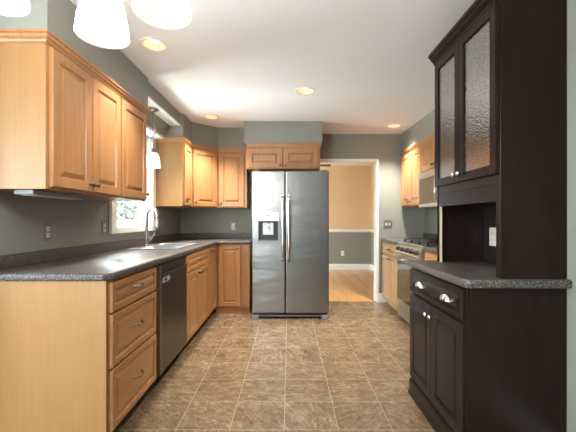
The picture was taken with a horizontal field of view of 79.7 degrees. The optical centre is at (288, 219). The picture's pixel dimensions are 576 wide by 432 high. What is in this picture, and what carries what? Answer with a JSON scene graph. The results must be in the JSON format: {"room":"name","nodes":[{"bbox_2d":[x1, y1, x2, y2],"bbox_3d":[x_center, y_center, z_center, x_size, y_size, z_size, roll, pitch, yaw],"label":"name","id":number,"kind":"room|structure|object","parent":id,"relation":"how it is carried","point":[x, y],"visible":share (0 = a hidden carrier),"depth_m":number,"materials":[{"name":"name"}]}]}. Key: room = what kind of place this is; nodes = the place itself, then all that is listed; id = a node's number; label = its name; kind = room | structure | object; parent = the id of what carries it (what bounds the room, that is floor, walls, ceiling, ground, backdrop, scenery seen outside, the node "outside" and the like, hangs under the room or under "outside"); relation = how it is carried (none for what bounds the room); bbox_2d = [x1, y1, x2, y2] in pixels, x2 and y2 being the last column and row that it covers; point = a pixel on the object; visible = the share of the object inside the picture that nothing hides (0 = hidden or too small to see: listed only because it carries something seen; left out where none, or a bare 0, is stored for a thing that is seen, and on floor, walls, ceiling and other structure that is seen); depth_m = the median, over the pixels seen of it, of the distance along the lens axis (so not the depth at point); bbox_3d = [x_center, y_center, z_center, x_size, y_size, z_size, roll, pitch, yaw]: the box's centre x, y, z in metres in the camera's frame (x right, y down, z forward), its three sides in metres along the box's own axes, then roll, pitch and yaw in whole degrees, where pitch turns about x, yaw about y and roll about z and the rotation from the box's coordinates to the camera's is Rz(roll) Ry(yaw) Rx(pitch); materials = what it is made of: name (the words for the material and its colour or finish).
{"room":"kitchen","nodes":[
{"label":"kitchen","id":0,"kind":"room"},
{"bbox_2d":[0,135,179,254],"bbox_3d":[-1.635,-0.120,3.355,0.150,2.610,3.430,0,0,0],"label":"wall","id":1,"kind":"structure","parent":0,"point":[22,218],"depth_m":2.31,"materials":[{"name":"grey paint"}]},
{"bbox_2d":[43,223,51,240],"bbox_3d":[-1.555,0.081,2.224,0.009,0.117,0.072,0,0,0],"label":"wall outlet","id":2,"kind":"object","parent":1,"relation":"attached to","point":[47,227],"visible":1,"depth_m":2.22,"materials":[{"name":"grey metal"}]},
{"bbox_2d":[0,29,122,197],"bbox_3d":[-1.369,-0.552,2.107,0.377,0.793,0.784,0,0,0],"label":"upper cabinet","id":3,"kind":"object","parent":1,"relation":"attached to","point":[60,114],"visible":0.98,"depth_m":1.78,"materials":[{"name":"brown wood"}]},
{"bbox_2d":[14,189,86,199],"bbox_3d":[-1.370,-0.141,2.020,0.100,0.029,0.480,0,0,0],"label":"light","id":4,"kind":"object","parent":3,"relation":"attached to","point":[25,192],"visible":1,"depth_m":1.91,"materials":[{"name":"grey plastic"}]},
{"bbox_2d":[23,195,81,199],"bbox_3d":[-1.370,-0.129,2.020,0.070,0.003,0.420,0,0,0],"label":"diffuser","id":5,"kind":"object","parent":4,"relation":"attached to","point":[70,197],"depth_m":2.04,"materials":[{"name":"beige plastic"}]},
{"bbox_2d":[102,221,106,234],"bbox_3d":[-1.555,0.070,2.905,0.009,0.117,0.072,0,0,0],"label":"wall outlet","id":6,"kind":"object","parent":1,"relation":"attached to","point":[104,223],"visible":1,"depth_m":2.91,"materials":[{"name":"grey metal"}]},
{"bbox_2d":[87,89,149,200],"bbox_3d":[-1.369,-0.552,2.743,0.377,0.793,0.483,0,0,0],"label":"upper cabinet","id":7,"kind":"object","parent":1,"relation":"attached to","point":[133,112],"visible":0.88,"depth_m":2.69,"materials":[{"name":"brown wood"}]},
{"bbox_2d":[109,125,163,233],"bbox_3d":[-1.570,-0.417,3.487,0.260,1.085,1.005,0,0,0],"label":"window","id":8,"kind":"structure","parent":1,"relation":"in","point":[115,226],"depth_m":3.83,"materials":[{"name":"white"}]},
{"bbox_2d":[156,137,192,206],"bbox_3d":[-1.369,-0.552,4.146,0.377,0.793,0.368,0,0,0],"label":"upper cabinet","id":9,"kind":"object","parent":1,"relation":"attached to","point":[174,177],"visible":0.94,"depth_m":3.99,"materials":[{"name":"brown wood"}]},
{"bbox_2d":[170,144,222,208],"bbox_3d":[-1.249,-0.553,4.629,0.634,0.792,0.627,0,0,-1],"label":"upper cabinet","id":10,"kind":"object","parent":1,"relation":"attached to","point":[204,158],"visible":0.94,"depth_m":4.46,"materials":[{"name":"brown wood"}]},
{"bbox_2d":[146,111,169,135],"bbox_3d":[-1.466,-1.030,3.491,0.188,0.140,1.002,0,0,0],"label":"wall","id":11,"kind":"structure","parent":0,"point":[162,127],"depth_m":3.69,"materials":[{"name":"grey paint"}]},
{"bbox_2d":[148,82,180,123],"bbox_3d":[-1.406,-1.163,3.491,0.308,0.125,1.002,0,0,0],"label":"wall","id":12,"kind":"structure","parent":0,"point":[153,93],"depth_m":3.44,"materials":[{"name":"grey paint"}]},
{"bbox_2d":[148,96,180,125],"bbox_3d":[-1.312,-1.091,3.491,0.120,0.017,1.002,0,0,0],"label":"board","id":13,"kind":"object","parent":12,"relation":"attached to","point":[161,113],"visible":0.57,"depth_m":3.56,"materials":[{"name":"white"}]},
{"bbox_2d":[147,107,160,167],"bbox_3d":[-1.333,-0.798,3.385,0.140,0.570,0.140,0,0,0],"label":"pendant lamp","id":14,"kind":"object","parent":13,"relation":"hanging from","point":[153,159],"visible":0.93,"depth_m":3.35,"materials":[{"name":"white glass"}]},
{"bbox_2d":[0,0,434,151],"bbox_3d":[0.193,-1.085,3.345,3.505,0.279,3.200,0,0,0],"label":"soffit","id":15,"kind":"structure","parent":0,"point":[58,16],"depth_m":2.98,"materials":[{"name":"grey paint"}]},
{"bbox_2d":[71,0,474,133],"bbox_3d":[-0.678,-1.225,1.160,5.545,0.001,7.820,0,0,0],"label":"ceiling","id":16,"kind":"structure","parent":0,"point":[369,69],"depth_m":2.66,"materials":[{"name":"white paint"}]},
{"bbox_2d":[0,0,190,48],"bbox_3d":[-0.547,-0.891,0.851,0.554,0.668,0.553,0,0,0],"label":"chandelier","id":17,"kind":"object","parent":16,"relation":"hanging from","point":[99,23],"visible":1,"depth_m":1.00,"materials":[{"name":"white glass"}]},
{"bbox_2d":[139,37,168,51],"bbox_3d":[-0.947,-1.272,2.420,0.196,0.105,0.196,0,0,0],"label":"recessed light","id":18,"kind":"object","parent":16,"relation":"in","point":[152,44],"visible":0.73,"depth_m":2.46,"materials":[{"name":"white"}]},
{"bbox_2d":[203,114,218,119],"bbox_3d":[-0.930,-1.272,4.120,0.196,0.105,0.196,0,0,0],"label":"recessed light","id":19,"kind":"object","parent":16,"relation":"in","point":[208,116],"visible":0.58,"depth_m":4.17,"materials":[{"name":"beige glass"}]},
{"bbox_2d":[295,87,314,94],"bbox_3d":[0.153,-1.272,3.290,0.196,0.105,0.196,0,0,0],"label":"recessed light","id":20,"kind":"object","parent":16,"relation":"in","point":[303,90],"visible":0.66,"depth_m":3.34,"materials":[{"name":"beige glass"}]},
{"bbox_2d":[386,124,401,127],"bbox_3d":[1.376,-1.272,4.520,0.196,0.105,0.196,0,0,0],"label":"recessed light","id":21,"kind":"object","parent":16,"relation":"in","point":[391,125],"visible":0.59,"depth_m":4.57,"materials":[{"name":"beige"}]},
{"bbox_2d":[115,270,434,431],"bbox_3d":[-0.677,1.245,2.775,5.545,0.120,11.050,0,0,0],"label":"floor","id":22,"kind":"structure","parent":0,"point":[348,370],"depth_m":2.62,"materials":[{"name":"tile"}]},
{"bbox_2d":[0,266,155,431],"bbox_3d":[-1.205,0.748,2.053,0.670,0.874,0.626,0,0,0],"label":"base cabinet","id":23,"kind":"object","parent":22,"relation":"on","point":[76,356],"visible":0.99,"depth_m":1.74,"materials":[{"name":"brown wood"}]},
{"bbox_2d":[0,233,251,280],"bbox_3d":[-1.026,0.251,3.333,1.067,0.116,3.222,0,0,0],"label":"countertop","id":24,"kind":"structure","parent":23,"relation":"on","point":[106,261],"depth_m":2.26,"materials":[{"name":"stone"}]},
{"bbox_2d":[144,207,159,245],"bbox_3d":[-1.392,0.070,3.507,0.183,0.389,0.060,0,0,12],"label":"faucet","id":25,"kind":"object","parent":24,"relation":"on","point":[157,225],"visible":1,"depth_m":3.50,"materials":[{"name":"silver metal"}]},
{"bbox_2d":[126,243,199,248],"bbox_3d":[-1.245,0.355,3.510,0.488,0.181,0.788,0,0,0],"label":"sink","id":26,"kind":"object","parent":24,"relation":"in","point":[155,245],"visible":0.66,"depth_m":3.54,"materials":[{"name":"silver metal"}]},
{"bbox_2d":[147,256,186,390],"bbox_3d":[-1.198,0.751,2.700,0.614,0.868,0.664,0,0,0],"label":"dishwasher","id":27,"kind":"object","parent":22,"relation":"on","point":[171,275],"visible":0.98,"depth_m":2.61,"materials":[{"name":"black metal"}]},
{"bbox_2d":[178,247,208,353],"bbox_3d":[-1.205,0.748,3.477,0.670,0.874,0.882,0,0,0],"label":"base cabinet","id":28,"kind":"object","parent":22,"relation":"on","point":[197,263],"visible":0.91,"depth_m":3.42,"materials":[{"name":"brown wood"}]},
{"bbox_2d":[203,245,216,322],"bbox_3d":[-1.208,0.748,4.431,0.664,0.874,1.018,0,0,0],"label":"base cabinet","id":29,"kind":"object","parent":22,"relation":"on","point":[212,262],"visible":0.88,"depth_m":4.11,"materials":[{"name":"brown wood"}]},
{"bbox_2d":[216,243,251,312],"bbox_3d":[-0.710,0.748,4.614,0.427,0.874,0.649,0,0,0],"label":"base cabinet","id":30,"kind":"object","parent":22,"relation":"on","point":[234,261],"visible":0.89,"depth_m":4.33,"materials":[{"name":"brown wood"}]},
{"bbox_2d":[252,170,328,318],"bbox_3d":[0.016,0.294,4.462,0.919,1.782,0.875,0,0,0],"label":"refrigerator","id":31,"kind":"object","parent":22,"relation":"on","point":[290,209],"visible":1,"depth_m":4.10,"materials":[{"name":"grey metal"}]},
{"bbox_2d":[382,242,397,311],"bbox_3d":[1.615,0.748,4.553,0.650,0.874,0.775,0,0,0],"label":"base cabinet","id":32,"kind":"object","parent":22,"relation":"on","point":[389,264],"visible":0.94,"depth_m":4.56,"materials":[{"name":"brown wood"}]},
{"bbox_2d":[381,233,436,244],"bbox_3d":[1.631,0.250,4.553,0.626,0.120,0.780,0,0,0],"label":"countertop","id":33,"kind":"structure","parent":32,"relation":"on","point":[425,235],"depth_m":4.67,"materials":[{"name":"stone"}]},
{"bbox_2d":[393,238,436,323],"bbox_3d":[1.589,0.703,3.780,0.703,0.965,0.761,0,0,0],"label":"range","id":34,"kind":"object","parent":22,"relation":"on","point":[412,249],"visible":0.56,"depth_m":3.84,"materials":[{"name":"grey metal"}]},
{"bbox_2d":[398,242,436,248],"bbox_3d":[1.627,0.278,3.780,0.625,0.022,0.761,0,0,0],"label":"cooktop","id":35,"kind":"object","parent":34,"relation":"in","point":[409,245],"depth_m":3.68,"materials":[{"name":"silver metal"}]},
{"bbox_2d":[425,252,436,259],"bbox_3d":[1.615,0.748,2.908,0.650,0.874,0.975,0,0,0],"label":"base cabinet","id":36,"kind":"object","parent":22,"relation":"on","point":[428,255],"visible":0.02,"depth_m":3.25,"materials":[{"name":"brown wood"}]},
{"bbox_2d":[423,247,436,253],"bbox_3d":[1.631,0.250,2.909,0.626,0.120,0.977,0,0,0],"label":"countertop","id":37,"kind":"structure","parent":36,"relation":"on","point":[427,249],"depth_m":3.24,"materials":[{"name":"stone"}]},
{"bbox_2d":[408,267,566,431],"bbox_3d":[1.051,0.753,1.994,0.518,0.864,0.736,0,0,0],"label":"base cabinet","id":38,"kind":"object","parent":22,"relation":"on","point":[482,359],"visible":0.99,"depth_m":1.63,"materials":[{"name":"black wood"}]},
{"bbox_2d":[407,260,571,287],"bbox_3d":[1.062,0.300,1.988,0.495,0.040,0.795,0,0,0],"label":"countertop","id":39,"kind":"structure","parent":38,"relation":"on","point":[466,274],"depth_m":1.73,"materials":[{"name":"stone"}]},
{"bbox_2d":[428,0,566,278],"bbox_3d":[1.121,-0.409,1.969,0.377,1.376,0.691,0,0,0],"label":"hutch","id":40,"kind":"object","parent":39,"relation":"on","point":[501,69],"visible":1,"depth_m":1.62,"materials":[{"name":"dark stained wood"},{"name":"seeded glass"},{"name":"satin nickel"}]},
{"bbox_2d":[489,228,495,245],"bbox_3d":[1.293,0.110,2.190,0.009,0.117,0.072,0,0,0],"label":"wall outlet","id":41,"kind":"object","parent":40,"relation":"attached to","point":[492,231],"visible":0.91,"depth_m":2.19,"materials":[{"name":"beige plastic"}]},
{"bbox_2d":[180,134,424,292],"bbox_3d":[0.268,-0.120,5.008,3.655,2.610,0.125,0,0,0],"label":"wall","id":42,"kind":"structure","parent":0,"point":[407,222],"depth_m":4.95,"materials":[{"name":"grey paint"}]},
{"bbox_2d":[218,148,248,208],"bbox_3d":[-0.740,-0.552,4.755,0.408,0.793,0.376,0,0,0],"label":"upper cabinet","id":43,"kind":"object","parent":42,"relation":"attached to","point":[233,175],"visible":0.88,"depth_m":4.60,"materials":[{"name":"brown wood"}]},
{"bbox_2d":[231,222,235,229],"bbox_3d":[-0.800,0.095,4.940,0.072,0.117,0.009,0,0,0],"label":"wall outlet","id":44,"kind":"object","parent":42,"relation":"attached to","point":[233,224],"visible":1,"depth_m":4.94,"materials":[{"name":"grey plastic"}]},
{"bbox_2d":[246,143,319,174],"bbox_3d":[-0.072,-0.790,4.604,0.925,0.318,0.677,0,0,0],"label":"upper cabinet","id":45,"kind":"object","parent":42,"relation":"attached to","point":[285,157],"visible":0.99,"depth_m":4.30,"materials":[{"name":"brown wood"}]},
{"bbox_2d":[320,159,378,301],"bbox_3d":[0.826,0.149,5.010,0.972,2.072,0.153,0,0,0],"label":"door frame","id":46,"kind":"structure","parent":42,"relation":"in","point":[375,161],"depth_m":4.95,"materials":[{"name":"white wood"}]},
{"bbox_2d":[329,300,375,301],"bbox_3d":[0.811,1.182,5.000,0.874,0.006,0.060,0,0,0],"label":"trim","id":47,"kind":"structure","parent":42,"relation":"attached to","point":[329,300],"depth_m":4.97,"materials":[{"name":"brown wood"}]},
{"bbox_2d":[379,293,385,301],"bbox_3d":[1.338,1.120,4.938,0.108,0.130,0.014,0,0,0],"label":"baseboard","id":48,"kind":"structure","parent":42,"relation":"attached to","point":[381,298],"depth_m":4.93,"materials":[{"name":"white wood"}]},
{"bbox_2d":[384,220,391,227],"bbox_3d":[1.415,0.067,4.936,0.118,0.117,0.018,0,0,0],"label":"light switch","id":49,"kind":"object","parent":42,"relation":"attached to","point":[387,223],"visible":1,"depth_m":4.94,"materials":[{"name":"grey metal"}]},
{"bbox_2d":[319,164,373,229],"bbox_3d":[0.193,-0.502,6.685,3.805,1.545,3.230,0,0,0],"label":"wall","id":50,"kind":"structure","parent":0,"point":[351,188],"depth_m":8.18,"materials":[{"name":"beige paint"}]},
{"bbox_2d":[329,229,370,231],"bbox_3d":[0.193,0.267,8.168,3.505,0.067,0.024,0,0,0],"label":"trim","id":51,"kind":"structure","parent":50,"relation":"attached to","point":[330,230],"depth_m":8.16,"materials":[{"name":"white wood"}]},
{"bbox_2d":[320,163,373,165],"bbox_3d":[0.193,-1.350,6.685,3.805,0.150,3.230,0,0,0],"label":"ceiling","id":52,"kind":"structure","parent":0,"point":[332,164],"depth_m":8.00,"materials":[{"name":"white paint"}]},
{"bbox_2d":[329,232,373,264],"bbox_3d":[0.193,0.728,6.685,3.805,0.915,3.230,0,0,0],"label":"wall","id":53,"kind":"structure","parent":0,"point":[358,247],"depth_m":8.18,"materials":[{"name":"grey paint"}]},
{"bbox_2d":[329,264,370,269],"bbox_3d":[0.193,1.120,8.173,3.505,0.130,0.014,0,0,0],"label":"baseboard","id":54,"kind":"structure","parent":53,"relation":"attached to","point":[331,266],"depth_m":8.17,"materials":[{"name":"white"}]},
{"bbox_2d":[425,208,436,233],"bbox_3d":[2.020,-0.120,3.615,0.150,2.610,2.660,0,0,0],"label":"wall","id":55,"kind":"structure","parent":0,"point":[430,213],"depth_m":4.71,"materials":[{"name":"grey paint"}]},
{"bbox_2d":[399,141,422,206],"bbox_3d":[1.753,-0.563,4.553,0.380,0.772,0.775,0,0,0],"label":"upper cabinet","id":56,"kind":"object","parent":55,"relation":"attached to","point":[410,157],"visible":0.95,"depth_m":4.52,"materials":[{"name":"brown wood"}]},
{"bbox_2d":[420,132,434,171],"bbox_3d":[1.753,-0.753,3.784,0.380,0.392,0.757,0,0,0],"label":"upper cabinet","id":57,"kind":"object","parent":55,"relation":"attached to","point":[428,148],"visible":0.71,"depth_m":3.95,"materials":[{"name":"brown wood"}]},
{"bbox_2d":[419,168,436,207],"bbox_3d":[1.729,-0.346,3.780,0.428,0.413,0.757,0,0,0],"label":"microwave","id":58,"kind":"object","parent":57,"relation":"attached to","point":[427,189],"visible":0.35,"depth_m":3.89,"materials":[{"name":"grey metal"}]},
{"bbox_2d":[423,233,436,237],"bbox_3d":[1.934,0.231,4.553,0.020,0.081,0.780,0,0,0],"label":"backsplash","id":59,"kind":"structure","parent":55,"relation":"attached to","point":[425,235],"depth_m":4.72,"materials":[{"name":"laminate"}]},
{"bbox_2d":[493,0,575,431],"bbox_3d":[1.704,-0.120,-0.233,0.783,2.610,5.035,0,0,0],"label":"wall","id":60,"kind":"structure","parent":0,"point":[571,4],"depth_m":1.60,"materials":[{"name":"grey paint"}]},
{"label":"outside","id":61,"kind":"structure","parent":0,"visible":0},
{"bbox_3d":[-8.800,1.565,3.000,10.400,0.080,22.000,0,0,0],"label":"lawn","id":62,"kind":"structure","parent":61,"visible":0},
{"bbox_2d":[117,201,137,220],"bbox_3d":[-6.219,-0.119,9.750,2.814,2.880,12.753,0,0,0],"label":"hedge","id":63,"kind":"object","parent":62,"relation":"on","point":[126,210],"visible":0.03,"depth_m":12.09,"materials":[{"name":"green plant"}]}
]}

